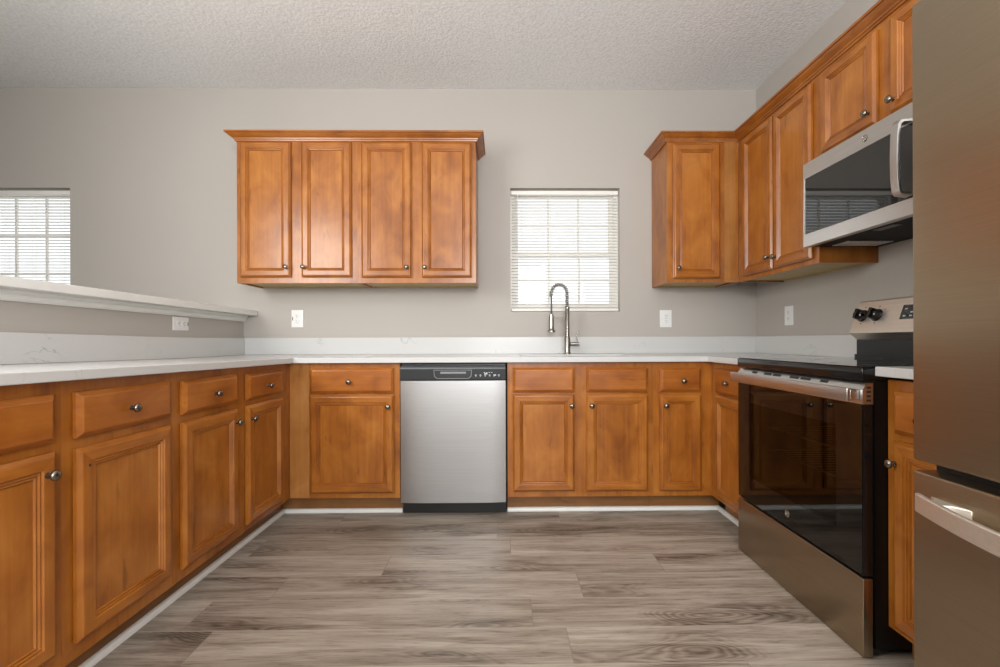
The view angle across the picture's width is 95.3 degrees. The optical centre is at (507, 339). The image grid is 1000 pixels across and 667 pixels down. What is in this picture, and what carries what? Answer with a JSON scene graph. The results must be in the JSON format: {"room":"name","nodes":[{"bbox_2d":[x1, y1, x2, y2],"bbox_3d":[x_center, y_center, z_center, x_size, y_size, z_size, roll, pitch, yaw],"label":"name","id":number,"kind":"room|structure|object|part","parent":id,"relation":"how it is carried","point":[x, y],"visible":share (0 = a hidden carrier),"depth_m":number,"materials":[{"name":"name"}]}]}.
{"room":"kitchen","nodes":[
{"label":"kitchen","id":0,"kind":"room"},
{"bbox_2d":[0,300,243,337],"bbox_3d":[-1.894,0.408,1.887,0.120,1.202,2.620,0,0,-1],"label":"wall","id":1,"kind":"structure","parent":0,"point":[18,317],"depth_m":2.05,"materials":[{"name":"beige paint"}]},
{"bbox_2d":[0,332,244,364],"bbox_3d":[-1.824,0.029,1.879,0.020,0.147,2.592,0,0,-1],"label":"backsplash","id":2,"kind":"structure","parent":1,"relation":"attached to","point":[15,348],"depth_m":2.05,"materials":[{"name":"white stone"}]},
{"bbox_2d":[0,275,257,321],"bbox_3d":[-1.885,-0.180,1.867,0.300,0.104,2.659,0,0,-1],"label":"trim","id":3,"kind":"structure","parent":1,"relation":"on","point":[16,289],"depth_m":2.02,"materials":[{"name":"white paint"}]},
{"bbox_3d":[-1.820,-0.162,1.887,0.032,0.066,2.619,0,0,-1],"label":"moulding","id":4,"kind":"part","parent":3,"relation":"part of","materials":[{"name":"white paint"}]},
{"bbox_2d":[172,317,188,330],"bbox_3d":[-1.839,-0.091,2.567,0.009,0.076,0.124,0,0,-1],"label":"wall outlet","id":5,"kind":"object","parent":1,"relation":"attached to","point":[178,323],"visible":1,"depth_m":2.56,"materials":[{"name":"white plastic"}]},
{"bbox_2d":[0,87,756,481],"bbox_3d":[-1.735,-0.379,3.269,7.313,2.875,0.140,0,0,-1],"label":"wall","id":6,"kind":"structure","parent":0,"point":[149,174],"depth_m":3.21,"materials":[{"name":"beige paint"}]},
{"bbox_2d":[0,196,69,281],"bbox_3d":[-3.426,-0.489,3.276,0.742,1.146,0.075,0,0,-1],"label":"window","id":7,"kind":"structure","parent":6,"relation":"in","point":[16,263],"depth_m":3.28,"materials":[{"name":"plastic"}]},
{"bbox_2d":[0,191,69,283],"bbox_3d":[-3.425,-0.483,3.204,0.730,1.126,0.037,0,0,-1],"label":"window blind","id":8,"kind":"object","parent":7,"relation":"attached to","point":[2,193],"visible":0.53,"depth_m":3.21,"materials":[{"name":"plastic"}]},
{"bbox_3d":[-3.330,-0.478,3.210,0.001,1.088,0.028,0,0,-1],"label":"ladder cord","id":9,"kind":"part","parent":8,"relation":"part of","materials":[{"name":"fabric"}]},
{"bbox_3d":[-3.427,-1.033,3.209,0.730,0.026,0.026,0,0,-1],"label":"head rail","id":10,"kind":"part","parent":8,"relation":"part of","materials":[{"name":"plastic"}]},
{"bbox_3d":[-3.426,-0.603,3.286,0.682,0.858,0.026,0,0,-1],"label":"sash","id":11,"kind":"part","parent":7,"relation":"part of","materials":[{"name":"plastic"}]},
{"bbox_2d":[291,310,303,326],"bbox_3d":[-1.474,-0.150,3.197,0.083,0.122,0.009,0,0,-1],"label":"wall outlet","id":12,"kind":"object","parent":6,"relation":"attached to","point":[297,316],"visible":1,"depth_m":3.20,"materials":[{"name":"white plastic"}]},
{"bbox_2d":[237,141,368,288],"bbox_3d":[-1.339,-0.828,3.023,0.762,0.931,0.352,0,0,-1],"label":"upper cabinet","id":13,"kind":"object","parent":6,"relation":"attached to","point":[297,200],"visible":0.98,"depth_m":2.88,"materials":[{"name":"brown wood"}]},
{"bbox_3d":[-1.532,-0.827,2.884,0.200,0.741,0.001,0,0,-1],"label":"panel","id":14,"kind":"part","parent":13,"relation":"part of","materials":[{"name":"brown wood"}]},
{"bbox_3d":[-1.532,-0.827,2.883,0.318,0.859,0.020,0,0,-1],"label":"door","id":15,"kind":"part","parent":13,"relation":"part of","materials":[{"name":"brown wood"}]},
{"bbox_3d":[-1.338,-0.374,3.059,0.735,0.021,0.280,0,0,-1],"label":"panel","id":16,"kind":"part","parent":13,"relation":"part of","materials":[{"name":"brown wood"}]},
{"bbox_3d":[-1.148,-0.828,2.888,0.314,0.859,0.020,0,0,-1],"label":"door","id":17,"kind":"part","parent":13,"relation":"part of","materials":[{"name":"brown wood"}]},
{"bbox_3d":[-1.148,-0.828,2.888,0.196,0.741,0.001,0,0,-1],"label":"panel","id":18,"kind":"part","parent":13,"relation":"part of","materials":[{"name":"brown wood"}]},
{"bbox_2d":[223,130,485,160],"bbox_3d":[-0.963,-1.289,3.029,1.622,0.050,0.357,0,0,-1],"label":"crown molding","id":19,"kind":"structure","parent":13,"relation":"attached to","point":[477,136],"depth_m":2.88,"materials":[{"name":"brown wood"}]},
{"bbox_2d":[357,142,477,287],"bbox_3d":[-0.581,-0.830,3.032,0.754,0.931,0.352,0,0,-1],"label":"upper cabinet","id":20,"kind":"object","parent":6,"relation":"attached to","point":[417,202],"visible":0.99,"depth_m":2.89,"materials":[{"name":"brown wood"}]},
{"bbox_3d":[-0.768,-0.827,2.893,0.318,0.858,0.020,0,0,-1],"label":"door","id":21,"kind":"part","parent":20,"relation":"part of","materials":[{"name":"brown wood"}]},
{"bbox_3d":[-0.768,-0.827,2.893,0.200,0.740,0.001,0,0,-1],"label":"panel","id":22,"kind":"part","parent":20,"relation":"part of","materials":[{"name":"brown wood"}]},
{"bbox_3d":[-0.580,-0.376,3.068,0.727,0.021,0.280,0,0,-1],"label":"panel","id":23,"kind":"part","parent":20,"relation":"part of","materials":[{"name":"brown wood"}]},
{"bbox_3d":[-0.387,-0.827,2.898,0.197,0.740,0.001,0,0,-1],"label":"panel","id":24,"kind":"part","parent":20,"relation":"part of","materials":[{"name":"brown wood"}]},
{"bbox_3d":[-0.387,-0.827,2.897,0.315,0.858,0.020,0,0,-1],"label":"door","id":25,"kind":"part","parent":20,"relation":"part of","materials":[{"name":"brown wood"}]},
{"bbox_2d":[245,336,755,354],"bbox_3d":[-0.038,0.038,3.208,3.623,0.116,0.021,0,0,-1],"label":"backsplash","id":26,"kind":"structure","parent":6,"relation":"attached to","point":[699,344],"depth_m":3.20,"materials":[{"name":"white stone"}]},
{"bbox_2d":[510,191,617,311],"bbox_3d":[0.408,-0.639,3.323,0.775,0.874,0.075,0,0,-1],"label":"window","id":27,"kind":"structure","parent":6,"relation":"in","point":[511,197],"depth_m":3.29,"materials":[{"name":"plastic"}]},
{"bbox_3d":[0.407,-0.823,3.332,0.715,0.445,0.026,0,0,-1],"label":"sash","id":28,"kind":"part","parent":27,"relation":"part of","materials":[{"name":"plastic"}]},
{"bbox_2d":[511,191,617,310],"bbox_3d":[0.409,-0.633,3.251,0.763,0.854,0.037,0,0,-1],"label":"window blind","id":29,"kind":"object","parent":27,"relation":"attached to","point":[513,193],"visible":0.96,"depth_m":3.26,"materials":[{"name":"plastic"}]},
{"bbox_3d":[0.407,-1.047,3.255,0.763,0.026,0.026,0,0,-1],"label":"head rail","id":30,"kind":"part","parent":29,"relation":"part of","materials":[{"name":"plastic"}]},
{"bbox_3d":[0.410,-0.214,3.255,0.763,0.016,0.026,0,0,-1],"label":"rail","id":31,"kind":"part","parent":29,"relation":"part of","materials":[{"name":"plastic"}]},
{"bbox_3d":[0.409,-0.433,3.304,0.715,0.403,0.026,0,0,-1],"label":"sash","id":32,"kind":"part","parent":27,"relation":"part of","materials":[{"name":"plastic"}]},
{"bbox_2d":[660,310,671,326],"bbox_3d":[1.122,-0.151,3.229,0.083,0.122,0.009,0,0,-1],"label":"wall outlet","id":33,"kind":"object","parent":6,"relation":"attached to","point":[665,315],"visible":1,"depth_m":3.23,"materials":[{"name":"white plastic"}]},
{"bbox_2d":[652,142,737,287],"bbox_3d":[1.253,-0.836,3.055,0.460,0.931,0.352,0,0,-1],"label":"upper cabinet","id":34,"kind":"object","parent":6,"relation":"attached to","point":[695,184],"visible":0.99,"depth_m":2.92,"materials":[{"name":"brown wood"}]},
{"bbox_3d":[1.254,-0.382,3.090,0.433,0.021,0.280,0,0,-1],"label":"panel","id":35,"kind":"part","parent":34,"relation":"part of","materials":[{"name":"brown wood"}]},
{"bbox_3d":[1.211,-0.826,2.917,0.304,0.863,0.020,0,0,-1],"label":"door","id":36,"kind":"part","parent":34,"relation":"part of","materials":[{"name":"brown wood"}]},
{"bbox_3d":[1.211,-0.826,2.917,0.186,0.745,0.001,0,0,-1],"label":"panel","id":37,"kind":"part","parent":34,"relation":"part of","materials":[{"name":"brown wood"}]},
{"bbox_2d":[644,0,907,160],"bbox_3d":[1.235,-1.297,2.331,0.515,0.050,1.807,0,0,-1],"label":"crown molding","id":38,"kind":"structure","parent":34,"relation":"attached to","point":[882,9],"depth_m":2.29,"materials":[{"name":"brown wood"}]},
{"bbox_2d":[0,0,846,89],"bbox_3d":[-1.697,-1.792,-0.211,7.013,0.050,6.820,0,0,-1],"label":"ceiling","id":39,"kind":"structure","parent":0,"point":[303,44],"depth_m":2.70,"materials":[{"name":"white paint"}]},
{"bbox_2d":[93,482,913,666],"bbox_3d":[-1.688,1.033,-0.211,7.013,0.050,6.820,0,0,-1],"label":"floor","id":40,"kind":"structure","parent":0,"point":[659,588],"depth_m":1.75,"materials":[{"name":"wood"}]},
{"bbox_2d":[0,382,61,666],"bbox_3d":[-1.490,0.554,0.933,0.648,0.904,0.621,0,0,-1],"label":"base cabinet","id":41,"kind":"object","parent":40,"relation":"on","point":[30,425],"visible":1,"depth_m":1.15,"materials":[{"name":"brown wood"}]},
{"bbox_3d":[-1.205,0.571,0.934,0.001,0.427,0.449,0,0,-1],"label":"panel","id":42,"kind":"part","parent":41,"relation":"part of","materials":[{"name":"brown wood"}]},
{"bbox_3d":[-1.206,0.209,0.933,0.020,0.127,0.566,0,0,-1],"label":"drawer","id":43,"kind":"part","parent":41,"relation":"part of","materials":[{"name":"brown wood"}]},
{"bbox_3d":[-1.204,0.571,0.934,0.020,0.545,0.567,0,0,-1],"label":"door","id":44,"kind":"part","parent":41,"relation":"part of","materials":[{"name":"brown wood"}]},
{"bbox_3d":[-1.184,0.353,1.189,0.028,0.029,0.029,0,0,-1],"label":"knob","id":45,"kind":"part","parent":41,"relation":"part of","materials":[{"name":"silver metal"}]},
{"bbox_2d":[60,373,171,666],"bbox_3d":[-1.496,0.559,1.454,0.648,0.894,0.420,0,0,-1],"label":"base cabinet","id":46,"kind":"object","parent":40,"relation":"on","point":[116,432],"visible":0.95,"depth_m":1.40,"materials":[{"name":"brown wood"}]},
{"bbox_3d":[-1.212,0.212,1.459,0.020,0.129,0.362,0,0,-1],"label":"drawer","id":47,"kind":"part","parent":46,"relation":"part of","materials":[{"name":"brown wood"}]},
{"bbox_3d":[-1.211,0.579,1.459,0.020,0.545,0.362,0,0,-1],"label":"door","id":48,"kind":"part","parent":46,"relation":"part of","materials":[{"name":"brown wood"}]},
{"bbox_3d":[-1.211,0.579,1.459,0.001,0.427,0.244,0,0,-1],"label":"panel","id":49,"kind":"part","parent":46,"relation":"part of","materials":[{"name":"brown wood"}]},
{"bbox_3d":[-1.187,0.216,1.458,0.028,0.029,0.029,0,0,-1],"label":"knob","id":50,"kind":"part","parent":46,"relation":"part of","materials":[{"name":"silver metal"}]},
{"bbox_2d":[78,509,285,666],"bbox_3d":[-1.290,0.996,1.639,0.019,0.020,2.049,0,0,-1],"label":"baseboard","id":51,"kind":"structure","parent":40,"relation":"on","point":[94,659],"depth_m":1.74,"materials":[{"name":"white paint"}]},
{"bbox_2d":[151,364,289,609],"bbox_3d":[-1.505,0.563,2.162,0.648,0.888,0.995,0,0,-1],"label":"base cabinet","id":52,"kind":"object","parent":40,"relation":"on","point":[231,446],"visible":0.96,"depth_m":1.95,"materials":[{"name":"brown wood"}]},
{"bbox_3d":[-1.217,0.217,1.878,0.020,0.127,0.350,0,0,-1],"label":"drawer","id":53,"kind":"part","parent":52,"relation":"part of","materials":[{"name":"brown wood"}]},
{"bbox_3d":[-1.216,0.584,1.878,0.020,0.549,0.350,0,0,-1],"label":"door","id":54,"kind":"part","parent":52,"relation":"part of","materials":[{"name":"brown wood"}]},
{"bbox_3d":[-1.216,0.584,1.878,0.001,0.431,0.232,0,0,-1],"label":"panel","id":55,"kind":"part","parent":52,"relation":"part of","materials":[{"name":"brown wood"}]},
{"bbox_3d":[-1.193,0.220,1.884,0.028,0.029,0.029,0,0,-1],"label":"knob","id":56,"kind":"part","parent":52,"relation":"part of","materials":[{"name":"silver metal"}]},
{"bbox_3d":[-1.194,0.367,2.034,0.028,0.029,0.029,0,0,-1],"label":"knob","id":57,"kind":"part","parent":52,"relation":"part of","materials":[{"name":"silver metal"}]},
{"bbox_3d":[-1.195,0.372,2.158,0.028,0.029,0.029,0,0,-1],"label":"knob","id":58,"kind":"part","parent":52,"relation":"part of","materials":[{"name":"silver metal"}]},
{"bbox_3d":[-1.222,0.222,2.306,0.020,0.124,0.342,0,0,-1],"label":"drawer","id":59,"kind":"part","parent":52,"relation":"part of","materials":[{"name":"brown wood"}]},
{"bbox_3d":[-1.221,0.589,2.306,0.020,0.559,0.342,0,0,-1],"label":"door","id":60,"kind":"part","parent":52,"relation":"part of","materials":[{"name":"brown wood"}]},
{"bbox_3d":[-1.221,0.589,2.306,0.001,0.441,0.224,0,0,-1],"label":"panel","id":61,"kind":"part","parent":52,"relation":"part of","materials":[{"name":"brown wood"}]},
{"bbox_2d":[0,353,829,385],"bbox_3d":[-0.023,0.096,1.912,3.624,0.060,2.614,0,0,-1],"label":"countertop","id":62,"kind":"structure","parent":52,"relation":"on","point":[10,374],"depth_m":2.46,"materials":[{"name":"white stone"}]},
{"bbox_2d":[548,283,579,353],"bbox_3d":[0.381,-0.148,3.105,0.216,0.485,0.053,0,0,-1],"label":"kitchen faucet","id":63,"kind":"object","parent":62,"relation":"on","point":[567,343],"visible":0.99,"depth_m":3.09,"materials":[{"name":"silver metal"}]},
{"bbox_3d":[0.459,0.027,3.106,0.062,0.027,0.027,0,0,-1],"label":"handle","id":64,"kind":"part","parent":63,"relation":"part of","materials":[{"name":"silver metal"}]},
{"bbox_2d":[283,363,402,508],"bbox_3d":[-0.965,0.568,2.865,0.700,0.874,0.648,0,0,-1],"label":"base cabinet","id":65,"kind":"object","parent":40,"relation":"on","point":[345,418],"visible":0.94,"depth_m":2.58,"materials":[{"name":"brown wood"}]},
{"bbox_3d":[-0.882,0.230,2.580,0.473,0.141,0.020,0,0,-1],"label":"drawer","id":66,"kind":"part","parent":65,"relation":"part of","materials":[{"name":"brown wood"}]},
{"bbox_3d":[-0.880,0.590,2.580,0.473,0.557,0.020,0,0,-1],"label":"door","id":67,"kind":"part","parent":65,"relation":"part of","materials":[{"name":"brown wood"}]},
{"bbox_3d":[-0.880,0.590,2.581,0.355,0.439,0.001,0,0,-1],"label":"panel","id":68,"kind":"part","parent":65,"relation":"part of","materials":[{"name":"brown wood"}]},
{"bbox_2d":[285,508,402,512],"bbox_3d":[-0.952,0.995,2.658,0.681,0.020,0.019,0,0,-1],"label":"baseboard","id":69,"kind":"structure","parent":40,"relation":"on","point":[313,510],"depth_m":2.65,"materials":[{"name":"white paint"}]},
{"bbox_2d":[400,362,505,512],"bbox_3d":[-0.310,0.569,2.863,0.595,0.866,0.587,0,0,-1],"label":"dishwasher","id":70,"kind":"object","parent":40,"relation":"on","point":[453,415],"visible":1,"depth_m":2.58,"materials":[{"name":"metal"}]},
{"bbox_3d":[-0.308,0.196,2.594,0.595,0.064,0.044,0,0,-1],"label":"control panel","id":71,"kind":"part","parent":70,"relation":"part of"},
{"bbox_2d":[402,362,504,365],"bbox_3d":[-0.311,0.528,2.887,0.591,0.785,0.540,0,0,-1],"label":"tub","id":72,"kind":"object","parent":70,"relation":"in","point":[404,364],"depth_m":2.62,"materials":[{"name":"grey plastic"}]},
{"bbox_3d":[-0.307,0.962,2.653,0.593,0.080,0.015,0,0,-1],"label":"kick plate","id":73,"kind":"part","parent":70,"relation":"part of","materials":[{"name":"black plastic"}]},
{"bbox_2d":[506,362,652,506],"bbox_3d":[0.415,0.563,2.881,0.836,0.874,0.648,0,0,-1],"label":"base cabinet","id":74,"kind":"object","parent":40,"relation":"on","point":[579,433],"visible":0.99,"depth_m":2.59,"materials":[{"name":"brown wood"}]},
{"bbox_3d":[0.206,0.584,2.594,0.234,0.437,0.001,0,0,-1],"label":"panel","id":75,"kind":"part","parent":74,"relation":"part of","materials":[{"name":"brown wood"}]},
{"bbox_3d":[0.207,0.227,2.593,0.353,0.140,0.020,0,0,-1],"label":"drawer","id":76,"kind":"part","parent":74,"relation":"part of","materials":[{"name":"brown wood"}]},
{"bbox_3d":[0.206,0.584,2.593,0.352,0.555,0.020,0,0,-1],"label":"door","id":77,"kind":"part","parent":74,"relation":"part of","materials":[{"name":"brown wood"}]},
{"bbox_3d":[0.626,0.226,2.599,0.350,0.139,0.020,0,0,-1],"label":"drawer","id":78,"kind":"part","parent":74,"relation":"part of","materials":[{"name":"brown wood"}]},
{"bbox_3d":[0.626,0.584,2.599,0.352,0.555,0.020,0,0,-1],"label":"door","id":79,"kind":"part","parent":74,"relation":"part of","materials":[{"name":"brown wood"}]},
{"bbox_3d":[0.626,0.584,2.599,0.234,0.437,0.001,0,0,-1],"label":"panel","id":80,"kind":"part","parent":74,"relation":"part of","materials":[{"name":"brown wood"}]},
{"bbox_2d":[508,505,737,525],"bbox_3d":[0.629,0.990,2.433,1.250,0.020,0.507,0,0,-1],"label":"baseboard","id":81,"kind":"structure","parent":40,"relation":"on","point":[725,513],"depth_m":2.67,"materials":[{"name":"white paint"}]},
{"bbox_2d":[649,362,718,505],"bbox_3d":[1.040,0.561,2.889,0.413,0.874,0.648,0,0,-1],"label":"base cabinet","id":82,"kind":"object","parent":40,"relation":"on","point":[682,391],"visible":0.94,"depth_m":2.60,"materials":[{"name":"brown wood"}]},
{"bbox_3d":[0.988,0.226,2.603,0.237,0.137,0.020,0,0,-1],"label":"drawer","id":83,"kind":"part","parent":82,"relation":"part of","materials":[{"name":"brown wood"}]},
{"bbox_3d":[0.989,0.585,2.603,0.240,0.555,0.020,0,0,-1],"label":"door","id":84,"kind":"part","parent":82,"relation":"part of","materials":[{"name":"brown wood"}]},
{"bbox_3d":[0.989,0.585,2.603,0.122,0.437,0.001,0,0,-1],"label":"panel","id":85,"kind":"part","parent":82,"relation":"part of","materials":[{"name":"brown wood"}]},
{"bbox_2d":[712,362,744,518],"bbox_3d":[1.450,0.560,2.407,0.648,0.874,0.430,0,0,-1],"label":"base cabinet","id":86,"kind":"object","parent":40,"relation":"on","point":[725,453],"visible":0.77,"depth_m":2.43,"materials":[{"name":"brown wood"}]},
{"bbox_3d":[1.164,0.223,2.380,0.020,0.141,0.327,0,0,-1],"label":"drawer","id":87,"kind":"part","parent":86,"relation":"part of","materials":[{"name":"brown wood"}]},
{"bbox_3d":[1.165,0.583,2.380,0.020,0.557,0.327,0,0,-1],"label":"door","id":88,"kind":"part","parent":86,"relation":"part of","materials":[{"name":"brown wood"}]},
{"bbox_3d":[1.165,0.583,2.380,0.001,0.439,0.209,0,0,-1],"label":"panel","id":89,"kind":"part","parent":86,"relation":"part of","materials":[{"name":"brown wood"}]},
{"bbox_2d":[730,296,912,656],"bbox_3d":[1.417,0.407,1.809,0.705,1.181,0.765,0,0,-1],"label":"range","id":90,"kind":"object","parent":40,"relation":"on","point":[813,431],"visible":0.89,"depth_m":1.65,"materials":[{"name":"black glass"}]},
{"bbox_2d":[730,368,873,575],"bbox_3d":[1.103,0.438,1.803,0.077,0.606,0.756,0,0,-1],"label":"oven","id":91,"kind":"object","parent":90,"relation":"in","point":[806,439],"depth_m":1.65,"materials":[{"name":"black glass"}]},
{"bbox_3d":[1.125,0.872,1.804,0.032,0.246,0.755,0,0,-1],"label":"storage drawer","id":92,"kind":"part","parent":90,"relation":"part of","materials":[{"name":"metal"}]},
{"bbox_2d":[737,357,912,379],"bbox_3d":[1.391,0.104,1.807,0.574,0.043,0.757,0,0,-1],"label":"cooktop","id":93,"kind":"object","parent":90,"relation":"in","point":[817,368],"depth_m":1.74,"materials":[{"name":"black glass"}]},
{"bbox_3d":[1.653,-0.117,2.142,0.057,0.063,0.058,0,0,-1],"label":"burner knob","id":94,"kind":"part","parent":90,"relation":"part of","materials":[{"name":"black plastic"}]},
{"bbox_3d":[1.654,-0.117,2.062,0.057,0.063,0.058,0,0,-1],"label":"burner knob","id":95,"kind":"part","parent":90,"relation":"part of","materials":[{"name":"black plastic"}]},
{"bbox_3d":[1.155,0.981,1.804,0.024,0.024,0.737,0,0,-1],"label":"toe panel","id":96,"kind":"part","parent":90,"relation":"part of","materials":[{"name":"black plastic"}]},
{"bbox_3d":[1.709,-0.094,1.813,0.118,0.180,0.765,0,0,-1],"label":"control panel","id":97,"kind":"part","parent":90,"relation":"part of","materials":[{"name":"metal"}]},
{"bbox_3d":[1.674,0.074,1.810,0.011,0.014,0.749,0,0,-1],"label":"rail","id":98,"kind":"part","parent":90,"relation":"part of","materials":[{"name":"black plastic"}]},
{"bbox_2d":[883,380,936,659],"bbox_3d":[1.463,0.560,1.280,0.648,0.874,0.296,0,0,-1],"label":"base cabinet","id":99,"kind":"object","parent":40,"relation":"on","point":[901,464],"visible":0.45,"depth_m":1.35,"materials":[{"name":"brown wood"}]},
{"bbox_3d":[1.152,0.373,1.373,0.028,0.029,0.029,0,0,-1],"label":"knob","id":100,"kind":"part","parent":99,"relation":"part of","materials":[{"name":"silver metal"}]},
{"bbox_2d":[875,366,912,379],"bbox_3d":[1.473,0.097,1.279,0.648,0.030,0.297,0,0,-1],"label":"countertop","id":101,"kind":"structure","parent":99,"relation":"on","point":[902,372],"depth_m":1.36,"materials":[{"name":"white stone"}]},
{"bbox_3d":[1.201,0.508,1.276,0.019,0.769,0.295,0,0,-1],"label":"frame","id":102,"kind":"part","parent":99,"relation":"part of","materials":[{"name":"brown wood"}]},
{"bbox_3d":[1.177,0.220,1.273,0.020,0.128,0.225,0,0,-1],"label":"drawer","id":103,"kind":"part","parent":99,"relation":"part of","materials":[{"name":"brown wood"}]},
{"bbox_3d":[1.178,0.589,1.273,0.020,0.569,0.225,0,0,-1],"label":"door","id":104,"kind":"part","parent":99,"relation":"part of","materials":[{"name":"brown wood"}]},
{"bbox_3d":[1.179,0.589,1.273,0.001,0.451,0.107,0,0,-1],"label":"panel","id":105,"kind":"part","parent":99,"relation":"part of","materials":[{"name":"brown wood"}]},
{"bbox_2d":[912,0,999,666],"bbox_3d":[1.333,0.089,0.697,0.883,1.818,0.851,0,0,-1],"label":"refrigerator","id":106,"kind":"object","parent":40,"relation":"on","point":[956,43],"visible":1,"depth_m":1.01,"materials":[{"name":"grey metal"}]},
{"bbox_3d":[1.028,0.616,0.693,0.056,0.597,0.851,0,0,-1],"label":"freezer drawer","id":107,"kind":"part","parent":106,"relation":"part of","materials":[{"name":"metal"}]},
{"bbox_3d":[0.946,0.378,0.692,0.106,0.043,0.754,0,0,-1],"label":"handle","id":108,"kind":"part","parent":106,"relation":"part of","materials":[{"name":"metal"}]},
{"bbox_2d":[756,0,912,335],"bbox_3d":[1.889,-0.391,-0.167,0.150,2.875,6.820,0,0,-1],"label":"wall","id":109,"kind":"structure","parent":0,"point":[824,304],"depth_m":2.54,"materials":[{"name":"beige paint"}]},
{"bbox_2d":[785,306,793,325],"bbox_3d":[1.773,-0.153,2.872,0.009,0.122,0.083,0,0,-1],"label":"wall outlet","id":110,"kind":"object","parent":109,"relation":"attached to","point":[789,310],"visible":1,"depth_m":2.86,"materials":[{"name":"white plastic"}]},
{"bbox_2d":[787,310,789,320],"bbox_3d":[1.770,-0.153,2.872,0.003,0.066,0.033,0,0,-1],"label":"receptacle","id":111,"kind":"object","parent":110,"relation":"attached to","point":[788,311],"depth_m":2.87,"materials":[{"name":"white plastic"}]},
{"bbox_2d":[756,335,856,356],"bbox_3d":[1.769,0.032,2.706,0.020,0.116,1.027,0,0,-1],"label":"backsplash","id":112,"kind":"structure","parent":109,"relation":"attached to","point":[813,345],"depth_m":2.65,"materials":[{"name":"white stone"}]},
{"bbox_2d":[738,75,878,281],"bbox_3d":[1.615,-0.837,2.562,0.352,0.931,0.746,0,0,-1],"label":"upper cabinet","id":113,"kind":"object","parent":109,"relation":"attached to","point":[772,157],"visible":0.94,"depth_m":2.47,"materials":[{"name":"brown wood"}]},
{"bbox_3d":[1.477,-0.826,2.698,0.001,0.739,0.195,0,0,-1],"label":"panel","id":114,"kind":"part","parent":113,"relation":"part of","materials":[{"name":"brown wood"}]},
{"bbox_3d":[1.476,-0.826,2.698,0.020,0.857,0.313,0,0,-1],"label":"door","id":115,"kind":"part","parent":113,"relation":"part of","materials":[{"name":"brown wood"}]},
{"bbox_3d":[1.501,-0.837,2.561,0.019,0.931,0.746,0,0,-1],"label":"frame","id":116,"kind":"part","parent":113,"relation":"part of","materials":[{"name":"brown wood"}]},
{"bbox_3d":[1.481,-0.826,2.376,0.001,0.739,0.186,0,0,-1],"label":"panel","id":117,"kind":"part","parent":113,"relation":"part of","materials":[{"name":"brown wood"}]},
{"bbox_3d":[1.480,-0.826,2.376,0.020,0.857,0.304,0,0,-1],"label":"door","id":118,"kind":"part","parent":113,"relation":"part of","materials":[{"name":"brown wood"}]},
{"bbox_3d":[1.653,-0.384,2.562,0.280,0.021,0.719,0,0,-1],"label":"panel","id":119,"kind":"part","parent":113,"relation":"part of","materials":[{"name":"brown wood"}]},
{"bbox_2d":[819,0,919,155],"bbox_3d":[1.624,-1.074,1.810,0.352,0.458,0.756,0,0,-1],"label":"upper cabinet","id":120,"kind":"object","parent":109,"relation":"attached to","point":[871,81],"visible":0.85,"depth_m":1.86,"materials":[{"name":"brown wood"}]},
{"bbox_3d":[1.484,-1.063,1.993,0.001,0.260,0.196,0,0,-1],"label":"panel","id":121,"kind":"part","parent":120,"relation":"part of","materials":[{"name":"brown wood"}]},
{"bbox_3d":[1.484,-1.063,1.993,0.020,0.378,0.314,0,0,-1],"label":"door","id":122,"kind":"part","parent":120,"relation":"part of","materials":[{"name":"brown wood"}]},
{"bbox_2d":[803,102,912,247],"bbox_3d":[1.575,-0.641,1.809,0.424,0.396,0.753,0,0,-1],"label":"microwave","id":123,"kind":"object","parent":120,"relation":"attached to","point":[858,192],"visible":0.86,"depth_m":1.85,"materials":[{"name":"silver metal"}]},
{"bbox_3d":[1.394,-0.644,1.614,0.058,0.273,0.033,0,0,-1],"label":"handle","id":124,"kind":"part","parent":123,"relation":"part of","materials":[{"name":"metal"}]},
{"bbox_3d":[1.462,-0.926,1.864,0.028,0.029,0.029,0,0,-1],"label":"knob","id":125,"kind":"part","parent":120,"relation":"part of","materials":[{"name":"silver metal"}]},
{"bbox_3d":[1.463,-0.922,1.746,0.028,0.029,0.029,0,0,-1],"label":"knob","id":126,"kind":"part","parent":120,"relation":"part of","materials":[{"name":"silver metal"}]},
{"bbox_3d":[1.489,-1.063,1.616,0.020,0.378,0.304,0,0,-1],"label":"door","id":127,"kind":"part","parent":120,"relation":"part of","materials":[{"name":"brown wood"}]},
{"bbox_3d":[1.489,-1.063,1.616,0.001,0.260,0.186,0,0,-1],"label":"panel","id":128,"kind":"part","parent":120,"relation":"part of","materials":[{"name":"brown wood"}]}
]}

